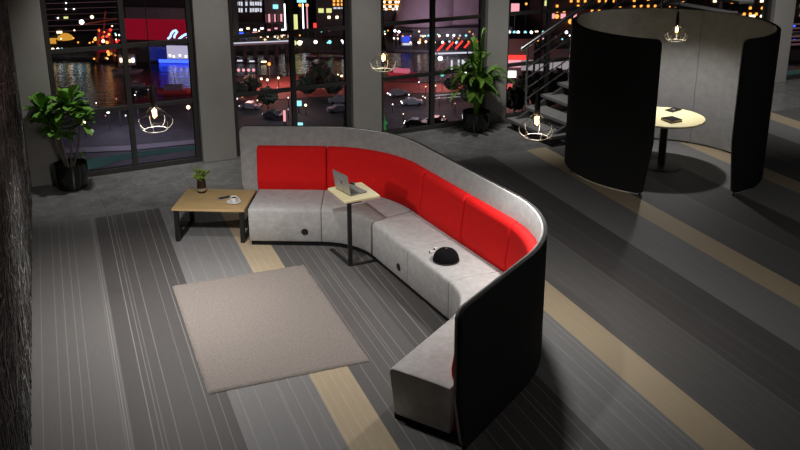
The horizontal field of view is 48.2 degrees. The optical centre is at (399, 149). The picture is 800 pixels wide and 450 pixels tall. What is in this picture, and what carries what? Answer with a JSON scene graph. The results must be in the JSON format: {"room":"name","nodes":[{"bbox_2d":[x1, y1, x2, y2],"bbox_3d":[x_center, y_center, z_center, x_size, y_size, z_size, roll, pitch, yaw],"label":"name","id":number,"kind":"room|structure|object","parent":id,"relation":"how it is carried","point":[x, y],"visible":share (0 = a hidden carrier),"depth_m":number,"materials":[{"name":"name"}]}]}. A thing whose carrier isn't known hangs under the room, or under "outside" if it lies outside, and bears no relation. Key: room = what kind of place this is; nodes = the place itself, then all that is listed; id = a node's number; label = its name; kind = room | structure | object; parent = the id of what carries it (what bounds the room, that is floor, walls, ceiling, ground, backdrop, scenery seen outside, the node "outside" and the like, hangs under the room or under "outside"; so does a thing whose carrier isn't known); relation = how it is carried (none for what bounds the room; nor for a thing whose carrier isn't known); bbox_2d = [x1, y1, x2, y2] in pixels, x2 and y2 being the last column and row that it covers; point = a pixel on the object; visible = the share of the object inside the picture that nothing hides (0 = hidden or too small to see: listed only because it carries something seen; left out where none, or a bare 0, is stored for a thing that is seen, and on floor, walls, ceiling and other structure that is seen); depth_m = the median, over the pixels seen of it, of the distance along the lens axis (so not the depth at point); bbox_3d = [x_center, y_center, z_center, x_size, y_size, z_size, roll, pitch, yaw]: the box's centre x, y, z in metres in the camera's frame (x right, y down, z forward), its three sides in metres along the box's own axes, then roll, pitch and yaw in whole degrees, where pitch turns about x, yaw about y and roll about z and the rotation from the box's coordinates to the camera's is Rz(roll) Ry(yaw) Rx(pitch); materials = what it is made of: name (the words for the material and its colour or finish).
{"room":"common room","nodes":[
{"label":"common room","id":0,"kind":"room"},
{"bbox_2d":[0,0,31,449],"bbox_3d":[-2.591,-0.032,5.065,0.311,5.400,14.897,-7,19,-20],"label":"wall","id":1,"kind":"structure","parent":0,"point":[15,178],"depth_m":7.44,"materials":[{"name":"concrete"}]},
{"bbox_2d":[7,0,58,186],"bbox_3d":[-4.997,-2.124,11.657,0.489,5.400,0.320,-8,19,-24],"label":"pillar","id":2,"kind":"structure","parent":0,"point":[25,19],"depth_m":11.88,"materials":[{"name":"grey paint"}]},
{"bbox_2d":[39,0,201,176],"bbox_3d":[-3.870,-2.283,12.149,1.990,5.400,0.090,-8,19,-24],"label":"window","id":3,"kind":"structure","parent":2,"relation":"in","point":[189,40],"depth_m":12.68,"materials":[{"name":"black metal"}]},
{"bbox_2d":[53,158,87,191],"bbox_3d":[-4.492,0.342,12.233,0.436,0.350,0.436,0,18,0],"label":"pot","id":4,"kind":"object","parent":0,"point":[70,176],"depth_m":12.09,"materials":[{"name":"black ceramic"}]},
{"bbox_2d":[191,0,236,162],"bbox_3d":[-2.753,-2.454,12.678,0.505,5.400,0.320,-8,19,-24],"label":"pillar","id":5,"kind":"structure","parent":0,"point":[210,19],"depth_m":12.97,"materials":[{"name":"grey paint"}]},
{"bbox_2d":[228,0,351,156],"bbox_3d":[-1.657,-2.609,13.155,1.905,5.400,0.091,-8,19,-24],"label":"window","id":6,"kind":"structure","parent":5,"relation":"in","point":[345,27],"depth_m":13.58,"materials":[{"name":"black metal"}]},
{"bbox_2d":[349,0,381,130],"bbox_3d":[-0.585,-2.773,13.663,0.490,5.400,0.320,-8,19,-24],"label":"wall","id":7,"kind":"structure","parent":0,"point":[364,15],"depth_m":13.96,"materials":[{"name":"grey paint"}]},
{"bbox_2d":[381,0,485,133],"bbox_3d":[0.515,-2.928,14.142,1.930,5.400,0.091,-8,19,-24],"label":"window","id":8,"kind":"structure","parent":7,"relation":"in","point":[431,20],"depth_m":14.62,"materials":[{"name":"black metal"}]},
{"bbox_2d":[31,78,799,449],"bbox_3d":[5.690,1.378,9.674,18.286,0.120,16.255,-7,19,-20],"label":"floor","id":9,"kind":"structure","parent":0,"point":[671,311],"depth_m":8.76,"materials":[{"name":"grey carpet"}]},
{"bbox_2d":[22,84,95,191],"bbox_3d":[-4.527,-0.170,11.957,0.960,1.493,0.652,0,18,0],"label":"fig","id":10,"kind":"object","parent":9,"relation":"on","point":[71,174],"visible":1,"depth_m":11.88,"materials":[{"name":"green plant"}]},
{"bbox_2d":[171,189,255,242],"bbox_3d":[-2.203,0.782,10.715,0.852,0.420,0.680,1,18,3],"label":"coffee table","id":11,"kind":"object","parent":9,"relation":"on","point":[191,201],"visible":0.94,"depth_m":10.54,"materials":[{"name":"brown wood"}]},
{"bbox_2d":[192,167,209,193],"bbox_3d":[-2.401,0.370,10.793,0.220,0.320,0.310,-3,18,-9],"label":"potted plant","id":12,"kind":"object","parent":11,"relation":"on","point":[201,183],"visible":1,"depth_m":10.79,"materials":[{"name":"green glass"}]},
{"bbox_2d":[172,265,368,393],"bbox_3d":[-1.326,1.643,8.654,1.436,0.018,2.161,-7,19,-20],"label":"area rug","id":13,"kind":"object","parent":9,"relation":"on","point":[243,330],"visible":1,"depth_m":8.48,"materials":[{"name":"beige carpet"}]},
{"bbox_2d":[328,182,379,265],"bbox_3d":[-0.515,0.822,9.988,0.428,0.773,0.538,-9,20,-26],"label":"table","id":14,"kind":"object","parent":9,"relation":"on","point":[370,194],"visible":0.91,"depth_m":9.76,"materials":[{"name":"brown wood"}]},
{"bbox_2d":[332,169,366,195],"bbox_3d":[-0.553,0.337,9.843,0.255,0.237,0.305,-12,21,-34],"label":"laptop","id":15,"kind":"object","parent":14,"relation":"on","point":[342,184],"visible":1,"depth_m":9.80,"materials":[{"name":"silver metal"}]},
{"bbox_2d":[239,125,547,449],"bbox_3d":[-0.093,0.897,9.030,1.894,1.213,5.317,-9,19,-25],"label":"sectional sofa","id":16,"kind":"object","parent":9,"relation":"on","point":[465,373],"visible":1,"depth_m":9.03,"materials":[{"name":"grey fabric"}]},
{"bbox_2d":[257,145,327,191],"bbox_3d":[-1.304,0.399,10.873,0.844,0.920,0.140,1,18,2],"label":"cushion","id":17,"kind":"object","parent":16,"relation":"on","point":[280,168],"depth_m":10.77,"materials":[{"name":"red fabric"}]},
{"bbox_2d":[327,146,429,217],"bbox_3d":[-0.232,0.512,10.511,1.537,0.920,0.338,13,22,36],"label":"cushion","id":18,"kind":"object","parent":16,"relation":"on","point":[398,178],"depth_m":10.39,"materials":[{"name":"red fabric"}]},
{"bbox_2d":[432,247,459,265],"bbox_3d":[0.457,1.029,8.859,0.269,0.135,0.269,-6,18,-16],"label":"felt hat","id":19,"kind":"object","parent":16,"relation":"on","point":[445,256],"visible":1,"depth_m":8.78,"materials":[{"name":"black fabric"}]},
{"bbox_2d":[421,172,471,245],"bbox_3d":[0.481,0.792,9.625,0.140,0.920,0.844,-9,20,-27],"label":"cushion","id":20,"kind":"object","parent":16,"relation":"on","point":[443,200],"depth_m":9.48,"materials":[{"name":"red fabric"}]},
{"bbox_2d":[451,357,457,432],"bbox_3d":[0.685,1.609,7.058,0.140,0.920,0.896,11,21,32],"label":"cushion","id":21,"kind":"object","parent":16,"relation":"on","point":[453,420],"depth_m":6.82,"materials":[{"name":"red fabric"}]},
{"bbox_2d":[461,196,517,271],"bbox_3d":[0.877,1.016,8.920,0.143,0.920,0.819,-9,20,-26],"label":"cushion","id":22,"kind":"object","parent":16,"relation":"on","point":[486,227],"depth_m":8.81,"materials":[{"name":"red fabric"}]},
{"bbox_2d":[506,223,536,268],"bbox_3d":[1.087,1.312,7.987,0.277,0.920,1.283,2,18,6],"label":"cushion","id":23,"kind":"object","parent":16,"relation":"on","point":[521,239],"depth_m":8.31,"materials":[{"name":"red fabric"}]},
{"bbox_2d":[441,27,513,132],"bbox_3d":[1.369,-1.105,14.505,1.257,1.702,0.816,-9,20,-26],"label":"potted palm","id":24,"kind":"object","parent":9,"relation":"on","point":[476,119],"visible":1,"depth_m":14.60,"materials":[{"name":"green plant"}]},
{"bbox_2d":[506,0,758,144],"bbox_3d":[4.003,-2.052,14.872,4.341,3.314,1.249,-8,19,-24],"label":"staircase","id":25,"kind":"structure","parent":9,"relation":"on","point":[559,96],"depth_m":14.90,"materials":[{"name":"grey metal"}]},
{"bbox_2d":[564,8,780,195],"bbox_3d":[3.813,-0.784,12.822,2.803,2.100,2.698,0,18,0],"label":"pod","id":26,"kind":"object","parent":9,"relation":"on","point":[624,67],"visible":0.98,"depth_m":12.19,"materials":[{"name":"black fabric"}]},
{"bbox_2d":[648,107,705,172],"bbox_3d":[3.815,-0.122,12.966,1.102,0.750,1.102,0,18,0],"label":"round table","id":27,"kind":"object","parent":9,"relation":"on","point":[691,119],"visible":0.59,"depth_m":12.91,"materials":[{"name":"beige wood"}]},
{"bbox_2d":[661,116,682,122],"bbox_3d":[3.839,-0.429,12.637,0.203,0.035,0.210,-9,20,-25],"label":"notebook","id":28,"kind":"object","parent":27,"relation":"on","point":[670,119],"visible":1,"depth_m":12.58,"materials":[{"name":"black paper"}]},
{"bbox_2d":[665,107,681,112],"bbox_3d":[4.027,-0.591,13.176,0.224,0.015,0.140,-13,22,-36],"label":"notebook","id":29,"kind":"object","parent":27,"relation":"on","point":[673,109],"visible":1,"depth_m":13.17,"materials":[{"name":"black paper"}]},
{"bbox_2d":[462,108,489,132],"bbox_3d":[1.264,-0.491,14.855,0.456,0.320,0.456,0,18,0],"label":"pot","id":30,"kind":"object","parent":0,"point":[475,120],"depth_m":14.70,"materials":[{"name":"black ceramic"}]},
{"bbox_2d":[483,0,508,122],"bbox_3d":[1.558,-3.088,14.637,0.400,5.400,0.320,-8,19,-24],"label":"wall","id":31,"kind":"structure","parent":0,"point":[496,11],"depth_m":14.93,"materials":[{"name":"grey paint"}]},
{"bbox_2d":[505,0,771,118],"bbox_3d":[4.503,-3.515,15.956,6.110,5.400,0.091,-8,19,-24],"label":"window","id":32,"kind":"structure","parent":31,"relation":"in","point":[549,9],"depth_m":15.59,"materials":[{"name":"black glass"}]},
{"bbox_2d":[761,0,795,82],"bbox_3d":[7.499,-3.963,17.339,0.550,5.400,0.320,-8,19,-24],"label":"wall","id":33,"kind":"structure","parent":0,"point":[782,11],"depth_m":17.72,"materials":[{"name":"grey paint"}]},
{"bbox_2d":[786,31,799,79],"bbox_3d":[8.802,-4.148,17.910,2.320,5.400,0.090,-8,19,-24],"label":"window","id":34,"kind":"structure","parent":33,"relation":"in","point":[795,76],"depth_m":18.30,"materials":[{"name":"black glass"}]},
{"bbox_3d":[5.924,-3.915,7.970,22.193,0.200,21.652,0,18,0],"label":"ceiling","id":35,"kind":"structure","parent":0,"visible":0},
{"bbox_2d":[138,0,172,132],"bbox_3d":[-2.253,-1.863,7.717,0.316,3.518,0.314,-7,19,-21],"label":"pendant lamp","id":36,"kind":"object","parent":35,"relation":"hanging from","point":[152,96],"visible":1,"depth_m":8.14,"materials":[{"name":"metal"}]},
{"bbox_2d":[150,85,156,107],"bbox_3d":[-2.251,-0.491,8.152,0.052,0.207,0.052,0,18,0],"label":"socket","id":37,"kind":"object","parent":36,"relation":"attached to","point":[152,97],"depth_m":8.14,"materials":[{"name":"black metal"}]},
{"bbox_2d":[138,115,172,132],"bbox_3d":[-2.255,-0.232,8.230,0.312,0.100,0.312,0,18,0],"label":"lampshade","id":38,"kind":"object","parent":36,"relation":"on","point":[167,127],"depth_m":8.23,"materials":[{"name":"metal"}]},
{"bbox_2d":[371,10,395,71],"bbox_3d":[-0.205,-2.707,10.506,0.316,3.610,0.314,-7,19,-21],"label":"pendant lamp","id":39,"kind":"object","parent":35,"relation":"hanging from","point":[383,46],"visible":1,"depth_m":10.95,"materials":[{"name":"metal"}]},
{"bbox_2d":[381,36,385,52],"bbox_3d":[-0.203,-1.291,10.954,0.052,0.207,0.052,0,18,0],"label":"socket","id":40,"kind":"object","parent":39,"relation":"attached to","point":[383,47],"depth_m":10.94,"materials":[{"name":"black metal"}]},
{"bbox_2d":[371,60,395,71],"bbox_3d":[-0.207,-1.033,11.033,0.311,0.100,0.312,0,18,0],"label":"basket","id":41,"kind":"object","parent":39,"relation":"on","point":[372,60],"depth_m":11.00,"materials":[{"name":"metal"}]},
{"bbox_2d":[519,0,553,140],"bbox_3d":[1.223,-1.799,7.516,0.316,3.533,0.314,-7,19,-21],"label":"pendant lamp","id":42,"kind":"object","parent":35,"relation":"hanging from","point":[537,102],"visible":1,"depth_m":7.94,"materials":[{"name":"metal"}]},
{"bbox_2d":[519,122,552,140],"bbox_3d":[1.221,-0.162,8.031,0.311,0.100,0.312,0,18,0],"label":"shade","id":43,"kind":"object","parent":42,"relation":"on","point":[541,131],"depth_m":8.01,"materials":[{"name":"metal"}]},
{"bbox_2d":[534,92,540,114],"bbox_3d":[1.225,-0.420,7.952,0.052,0.207,0.052,0,18,0],"label":"socket","id":44,"kind":"object","parent":42,"relation":"attached to","point":[537,103],"depth_m":7.94,"materials":[{"name":"black metal"}]},
{"bbox_2d":[665,0,687,41],"bbox_3d":[3.954,-3.287,12.287,0.316,3.605,0.314,-7,19,-21],"label":"pendant lamp","id":45,"kind":"object","parent":35,"relation":"hanging from","point":[677,17],"visible":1,"depth_m":12.74,"materials":[{"name":"metal"}]},
{"bbox_2d":[665,33,687,41],"bbox_3d":[3.952,-1.615,12.813,0.312,0.100,0.312,0,18,0],"label":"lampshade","id":46,"kind":"object","parent":45,"relation":"on","point":[665,33],"depth_m":12.75,"materials":[{"name":"metal"}]},
{"bbox_2d":[675,11,679,25],"bbox_3d":[3.955,-1.873,12.735,0.052,0.207,0.052,0,18,0],"label":"socket","id":47,"kind":"object","parent":45,"relation":"attached to","point":[677,18],"depth_m":12.72,"materials":[{"name":"black metal"}]},
{"label":"outside","id":48,"kind":"structure","parent":0,"visible":0},
{"bbox_2d":[49,0,799,63],"bbox_3d":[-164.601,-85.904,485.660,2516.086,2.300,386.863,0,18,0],"label":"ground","id":49,"kind":"structure","parent":48,"point":[308,45],"depth_m":338.22,"materials":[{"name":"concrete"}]},
{"bbox_2d":[50,33,74,44],"bbox_3d":[-128.221,-42.157,338.203,10.150,4.200,6.800,0,18,0],"label":"domed pavilion","id":50,"kind":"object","parent":49,"relation":"on","point":[67,39],"visible":0.94,"depth_m":336.28,"materials":[{"name":"brown stone"}]},
{"bbox_2d":[45,0,119,34],"bbox_3d":[-128.315,-83.979,361.126,32.537,70.000,30.500,-4,18,-11],"label":"office tower","id":51,"kind":"structure","parent":49,"relation":"on","point":[63,16],"depth_m":355.40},
{"bbox_2d":[79,11,119,61],"bbox_3d":[-102.227,-39.226,307.689,15.060,17.116,7.581,-4,18,-11],"label":"crane","id":52,"kind":"object","parent":49,"relation":"on","point":[109,30],"visible":0.91,"depth_m":306.53,"materials":[{"name":"orange paint"}]},
{"bbox_2d":[123,0,239,62],"bbox_3d":[-77.089,-44.837,319.258,32.400,21.441,31.360,2,18,6],"label":"event hall","id":53,"kind":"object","parent":49,"relation":"on","point":[165,18],"visible":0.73,"depth_m":305.48,"materials":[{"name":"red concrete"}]},
{"bbox_2d":[239,22,243,33],"bbox_3d":[-62.606,-47.342,351.843,2.470,5.500,6.300,-3,18,-9],"label":"shop","id":54,"kind":"structure","parent":49,"relation":"on","point":[241,24],"depth_m":348.95},
{"bbox_2d":[244,22,250,32],"bbox_3d":[-59.860,-47.338,351.808,2.473,5.500,6.300,-3,18,-9],"label":"shop","id":55,"kind":"structure","parent":49,"relation":"on","point":[247,25],"depth_m":348.95},
{"bbox_2d":[237,0,262,32],"bbox_3d":[-62.525,-75.170,349.426,15.518,60.000,8.400,-2,18,-7],"label":"office block","id":56,"kind":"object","parent":49,"relation":"on","point":[248,10],"visible":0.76,"depth_m":352.29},
{"bbox_2d":[251,21,257,32],"bbox_3d":[-57.115,-47.333,351.773,2.475,5.500,6.300,-3,18,-9],"label":"shop","id":57,"kind":"structure","parent":49,"relation":"on","point":[254,24],"depth_m":348.87},
{"bbox_2d":[258,21,264,36],"bbox_3d":[-54.370,-47.329,351.738,2.478,5.500,6.300,-3,18,-9],"label":"shop","id":58,"kind":"structure","parent":49,"relation":"on","point":[261,24],"depth_m":348.95},
{"bbox_2d":[265,22,271,36],"bbox_3d":[-51.626,-47.324,351.703,2.480,5.500,6.300,-3,18,-9],"label":"shop","id":59,"kind":"structure","parent":49,"relation":"on","point":[268,25],"depth_m":348.70},
{"bbox_2d":[263,0,283,31],"bbox_3d":[-50.062,-72.260,348.431,7.516,55.000,5.500,-5,18,-16],"label":"brick tower","id":60,"kind":"structure","parent":49,"relation":"on","point":[269,12],"depth_m":351.69,"materials":[{"name":"black brick"}]},
{"bbox_2d":[272,22,278,36],"bbox_3d":[-48.882,-47.320,351.668,2.483,5.500,6.300,-3,18,-9],"label":"shop","id":61,"kind":"structure","parent":49,"relation":"on","point":[275,25],"depth_m":348.78},
{"bbox_2d":[279,21,284,36],"bbox_3d":[-46.139,-47.316,351.633,2.486,5.500,6.300,-3,18,-9],"label":"shop","id":62,"kind":"structure","parent":49,"relation":"on","point":[281,24],"depth_m":348.66},
{"bbox_2d":[294,14,297,35],"bbox_3d":[-40.894,-48.599,350.017,1.790,8.901,0.900,0,18,1],"label":"lit sign","id":63,"kind":"object","parent":49,"relation":"on","point":[295,15],"visible":0.6,"depth_m":349.17,"materials":[{"name":"yellow plastic"}]},
{"bbox_2d":[297,0,305,34],"bbox_3d":[-38.368,-51.826,351.225,3.585,14.308,0.900,0,18,1],"label":"lit sign","id":64,"kind":"object","parent":49,"relation":"on","point":[298,1],"visible":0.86,"depth_m":348.95,"materials":[{"name":"white"}]},
{"bbox_2d":[316,0,342,35],"bbox_3d":[-23.779,-74.752,347.812,18.889,60.000,10.400,-2,18,-6],"label":"apartment block","id":65,"kind":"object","parent":49,"relation":"on","point":[329,13],"visible":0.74,"depth_m":349.38,"materials":[{"name":"black"}]},
{"bbox_2d":[383,0,399,34],"bbox_3d":[-5.960,-77.585,356.575,11.644,60.000,25.500,-3,18,-10],"label":"hotel","id":66,"kind":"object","parent":49,"relation":"on","point":[390,7],"visible":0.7,"depth_m":351.43,"materials":[{"name":"black"}]},
{"bbox_2d":[401,30,412,44],"bbox_3d":[2.632,-41.847,334.898,4.475,5.000,5.500,0,18,1],"label":"kiosk","id":67,"kind":"object","parent":49,"relation":"on","point":[406,34],"visible":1,"depth_m":332.41,"materials":[{"name":"blue"}]},
{"bbox_2d":[393,0,511,41],"bbox_3d":[19.250,-62.129,350.682,45.100,34.000,28.000,-2,18,-5],"label":"arched hall","id":68,"kind":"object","parent":49,"relation":"on","point":[407,9],"visible":0.59,"depth_m":342.54,"materials":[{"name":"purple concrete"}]},
{"bbox_2d":[435,41,477,56],"bbox_3d":[23.934,-36.502,315.185,26.000,6.670,1.600,-3,18,-8],"label":"canopy","id":69,"kind":"object","parent":49,"relation":"on","point":[460,43],"visible":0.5,"depth_m":314.33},
{"bbox_2d":[511,3,519,30],"bbox_3d":[44.395,-49.980,346.203,3.148,13.447,0.900,0,18,1],"label":"lit sign","id":70,"kind":"object","parent":49,"relation":"on","point":[514,6],"visible":0.65,"depth_m":344.30,"materials":[{"name":"pink"}]},
{"bbox_2d":[529,0,684,32],"bbox_3d":[88.833,-65.480,367.267,67.154,30.000,20.400,-4,18,-11],"label":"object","id":71,"kind":"structure","parent":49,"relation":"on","point":[534,19],"depth_m":357.32,"materials":[{"name":"black brick"}]},
{"bbox_2d":[699,0,762,18],"bbox_3d":[130.737,-63.971,345.716,31.531,40.000,10.400,-5,18,-14],"label":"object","id":72,"kind":"structure","parent":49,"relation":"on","point":[755,10],"depth_m":344.55,"materials":[{"name":"black"}]},
{"bbox_2d":[790,0,799,48],"bbox_3d":[153.127,-67.415,323.392,33.312,60.000,10.500,-4,18,-12],"label":"tower","id":73,"kind":"structure","parent":49,"relation":"on","point":[795,40],"depth_m":323.12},
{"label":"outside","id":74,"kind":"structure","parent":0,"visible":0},
{"bbox_2d":[61,74,563,170],"bbox_3d":[12.506,20.365,150.896,320.473,2.000,290.762,0,18,0],"label":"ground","id":75,"kind":"structure","parent":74,"point":[316,114],"depth_m":236.81,"materials":[{"name":"grey asphalt"}]},
{"bbox_2d":[65,139,194,153],"bbox_3d":[-63.062,-1.087,215.339,35.873,0.150,12.606,0,18,0],"label":"road","id":76,"kind":"structure","parent":75,"relation":"on","point":[183,142],"depth_m":213.57,"materials":[{"name":"grey asphalt"}]},
{"bbox_2d":[87,146,194,168],"bbox_3d":[-60.729,1.548,207.041,28.349,0.150,18.414,0,18,0],"label":"pool","id":77,"kind":"object","parent":75,"relation":"on","point":[102,161],"visible":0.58,"depth_m":207.00,"materials":[{"name":"liquid"}]},
{"bbox_2d":[236,81,247,99],"bbox_3d":[-46.040,-17.062,256.375,5.270,5.622,5.290,-10,20,-28],"label":"tree","id":78,"kind":"object","parent":75,"relation":"on","point":[240,87],"visible":0.5,"depth_m":254.77,"materials":[{"name":"green plant"}]},
{"bbox_2d":[239,101,262,110],"bbox_3d":[-41.298,-12.329,247.373,6.008,2.010,2.565,4,18,13],"label":"car","id":79,"kind":"object","parent":75,"relation":"on","point":[249,104],"visible":0.97,"depth_m":246.36,"materials":[{"name":"silver metal"}]},
{"bbox_2d":[242,74,261,91],"bbox_3d":[-43.504,-19.169,261.817,5.951,6.325,5.929,-12,21,-32],"label":"tree","id":80,"kind":"object","parent":75,"relation":"on","point":[253,82],"visible":0.8,"depth_m":260.11,"materials":[{"name":"green plant"}]},
{"bbox_2d":[257,86,278,107],"bbox_3d":[-36.695,-14.696,247.712,5.951,6.325,5.929,-8,19,-25],"label":"tree","id":81,"kind":"object","parent":75,"relation":"on","point":[266,99],"visible":0.72,"depth_m":245.94,"materials":[{"name":"green plant"}]},
{"bbox_2d":[262,109,282,119],"bbox_3d":[-33.672,-9.521,238.493,6.008,2.010,2.565,10,20,29],"label":"car","id":82,"kind":"object","parent":75,"relation":"on","point":[273,113],"visible":0.92,"depth_m":237.50,"materials":[{"name":"paint"}]},
{"bbox_2d":[296,74,316,96],"bbox_3d":[-27.069,-18.772,259.286,6.587,7.028,6.612,-1,18,-3],"label":"tree","id":83,"kind":"object","parent":75,"relation":"on","point":[305,79],"visible":0.73,"depth_m":257.52,"materials":[{"name":"green plant"}]},
{"bbox_2d":[306,61,331,89],"bbox_3d":[-23.996,-22.199,267.132,8.265,8.785,8.234,3,18,9],"label":"tree","id":84,"kind":"object","parent":75,"relation":"on","point":[319,70],"visible":0.6,"depth_m":264.24,"materials":[{"name":"green plant"}]},
{"bbox_2d":[323,73,343,96],"bbox_3d":[-19.240,-18.772,259.225,6.612,7.028,6.587,6,19,20],"label":"tree","id":85,"kind":"object","parent":75,"relation":"on","point":[331,78],"visible":0.71,"depth_m":257.49,"materials":[{"name":"green plant"}]},
{"bbox_2d":[326,103,344,113],"bbox_3d":[-16.916,-11.361,244.145,6.008,2.010,2.565,-6,18,-16],"label":"car","id":86,"kind":"object","parent":75,"relation":"on","point":[336,107],"visible":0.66,"depth_m":243.07,"materials":[{"name":"silver metal"}]},
{"bbox_2d":[328,95,343,103],"bbox_3d":[-17.273,-14.307,253.403,6.008,2.010,2.565,-4,18,-11],"label":"car","id":87,"kind":"object","parent":75,"relation":"on","point":[337,98],"visible":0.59,"depth_m":252.20,"materials":[{"name":"silver metal"}]},
{"bbox_2d":[237,75,463,101],"bbox_3d":[-14.412,-18.876,270.852,77.637,0.150,35.410,0,18,0],"label":"plaza","id":88,"kind":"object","parent":75,"relation":"on","point":[412,88],"visible":0.27,"depth_m":269.32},
{"bbox_2d":[387,88,408,97],"bbox_3d":[-0.617,-16.741,260.922,6.008,2.010,2.565,-9,20,-25],"label":"car","id":89,"kind":"object","parent":75,"relation":"on","point":[394,92],"visible":0.99,"depth_m":259.95,"materials":[{"name":"silver metal"}]},
{"bbox_2d":[401,97,422,105],"bbox_3d":[3.337,-13.620,251.084,6.008,2.010,2.565,-3,18,-9],"label":"car","id":90,"kind":"object","parent":75,"relation":"on","point":[409,100],"visible":1,"depth_m":250.06,"materials":[{"name":"silver metal"}]},
{"bbox_2d":[404,117,427,126],"bbox_3d":[4.099,-7.176,230.833,6.008,2.010,2.565,2,18,8],"label":"car","id":91,"kind":"object","parent":75,"relation":"on","point":[416,121],"visible":0.85,"depth_m":229.80,"materials":[{"name":"paint"}]},
{"bbox_2d":[425,115,447,123],"bbox_3d":[9.340,-7.746,232.582,6.008,2.010,2.565,6,19,19],"label":"car","id":92,"kind":"object","parent":75,"relation":"on","point":[438,119],"visible":0.41,"depth_m":231.49,"materials":[{"name":"paint"}]},
{"bbox_2d":[435,93,459,99],"bbox_3d":[16.913,-15.536,257.479,14.760,1.750,0.251,-6,19,-17],"label":"railing","id":93,"kind":"object","parent":75,"relation":"on","point":[441,95],"visible":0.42,"depth_m":256.11,"materials":[{"name":"grey metal"}]},
{"bbox_2d":[443,74,460,92],"bbox_3d":[15.371,-19.544,263.699,5.270,5.622,5.290,7,19,22],"label":"tree","id":94,"kind":"object","parent":75,"relation":"on","point":[446,84],"visible":0.65,"depth_m":262.12,"materials":[{"name":"green plant"}]},
{"bbox_2d":[460,86,472,105],"bbox_3d":[19.576,-15.330,249.267,5.929,6.325,5.951,11,21,30],"label":"tree","id":95,"kind":"object","parent":75,"relation":"on","point":[462,94],"visible":0.35,"depth_m":247.84,"materials":[{"name":"green plant"}]},
{"bbox_2d":[506,86,527,112],"bbox_3d":[30.866,-13.422,240.868,7.246,7.731,7.273,-6,19,-19],"label":"tree","id":96,"kind":"object","parent":75,"relation":"on","point":[516,95],"visible":0.78,"depth_m":238.55,"materials":[{"name":"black plant"}]},
{"bbox_2d":[508,33,534,79],"bbox_3d":[37.488,-29.575,282.883,8.452,13.000,10.500,0,18,1],"label":"shop","id":97,"kind":"structure","parent":75,"relation":"on","point":[516,40],"depth_m":277.87},
{"bbox_2d":[512,70,542,103],"bbox_3d":[36.057,-17.581,250.709,9.058,9.663,9.092,-2,18,-5],"label":"tree","id":98,"kind":"object","parent":75,"relation":"on","point":[519,81],"visible":0.55,"depth_m":247.57,"materials":[{"name":"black plant"}]},
{"bbox_2d":[530,84,555,104],"bbox_3d":[38.817,-13.907,241.753,7.575,8.082,7.604,-6,19,-18],"label":"tree","id":99,"kind":"object","parent":75,"relation":"on","point":[550,90],"visible":0.27,"depth_m":240.42,"materials":[{"name":"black plant"}]},
{"bbox_2d":[549,68,567,89],"bbox_3d":[44.790,-18.664,253.756,9.257,9.839,9.222,-14,22,-36],"label":"tree","id":100,"kind":"object","parent":75,"relation":"on","point":[564,77],"visible":0.37,"depth_m":250.67,"materials":[{"name":"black plant"}]},
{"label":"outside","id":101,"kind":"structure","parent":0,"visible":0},
{"bbox_2d":[52,52,799,108],"bbox_3d":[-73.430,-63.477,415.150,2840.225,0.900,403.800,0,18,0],"label":"harbour water","id":102,"kind":"structure","parent":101,"point":[97,80],"depth_m":296.95,"materials":[{"name":"black liquid"}]},
{"bbox_2d":[115,49,136,65],"bbox_3d":[-92.450,-31.263,302.710,7.015,4.800,4.500,-5,18,-15],"label":"terminal","id":103,"kind":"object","parent":102,"relation":"on","point":[131,52],"visible":0.62,"depth_m":301.40,"materials":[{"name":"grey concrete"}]},
{"bbox_2d":[112,66,142,74],"bbox_3d":[-88.971,-27.085,292.028,10.000,4.500,2.800,-6,18,-16],"label":"boat","id":104,"kind":"object","parent":102,"relation":"on","point":[119,71],"visible":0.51,"depth_m":291.31,"materials":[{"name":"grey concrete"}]},
{"bbox_2d":[131,77,155,90],"bbox_3d":[-78.601,-20.173,270.972,9.000,4.050,2.520,-2,18,-5],"label":"boat","id":105,"kind":"object","parent":102,"relation":"on","point":[134,86],"visible":0.75,"depth_m":270.31,"materials":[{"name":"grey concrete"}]},
{"bbox_2d":[156,76,190,94],"bbox_3d":[-66.155,-19.284,265.857,12.000,5.400,3.360,-2,18,-5],"label":"boat","id":106,"kind":"object","parent":102,"relation":"on","point":[169,89],"visible":0.9,"depth_m":264.95,"materials":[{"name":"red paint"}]},
{"bbox_2d":[236,74,282,80],"bbox_3d":[-49.309,-21.970,284.882,24.000,2.800,4.000,-2,18,-7],"label":"pier","id":107,"kind":"structure","parent":102,"relation":"in","point":[238,78],"depth_m":284.67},
{"bbox_2d":[234,39,288,58],"bbox_3d":[-49.412,-35.787,316.632,22.194,5.975,4.250,-4,18,-12],"label":"footbridge","id":108,"kind":"object","parent":102,"relation":"on","point":[264,43],"visible":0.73,"depth_m":315.41,"materials":[{"name":"grey metal"}]},
{"bbox_2d":[387,62,416,75],"bbox_3d":[1.602,-25.887,286.822,11.000,4.950,3.080,5,18,16],"label":"boat","id":109,"kind":"object","parent":102,"relation":"on","point":[396,71],"visible":0.77,"depth_m":286.62,"materials":[{"name":"pink paint"}]},
{"bbox_2d":[533,45,569,74],"bbox_3d":[53.575,-29.560,290.953,22.912,8.000,6.500,-5,18,-13],"label":"pavilion","id":110,"kind":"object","parent":102,"relation":"on","point":[561,48],"visible":0.14,"depth_m":287.11,"materials":[{"name":"grey concrete"}]},
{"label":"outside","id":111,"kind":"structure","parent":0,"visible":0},
{"bbox_2d":[786,70,799,75],"bbox_3d":[137.008,-25.662,291.002,33.170,0.150,15.924,0,18,0],"label":"channel","id":112,"kind":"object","parent":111,"point":[794,71],"visible":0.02,"depth_m":288.87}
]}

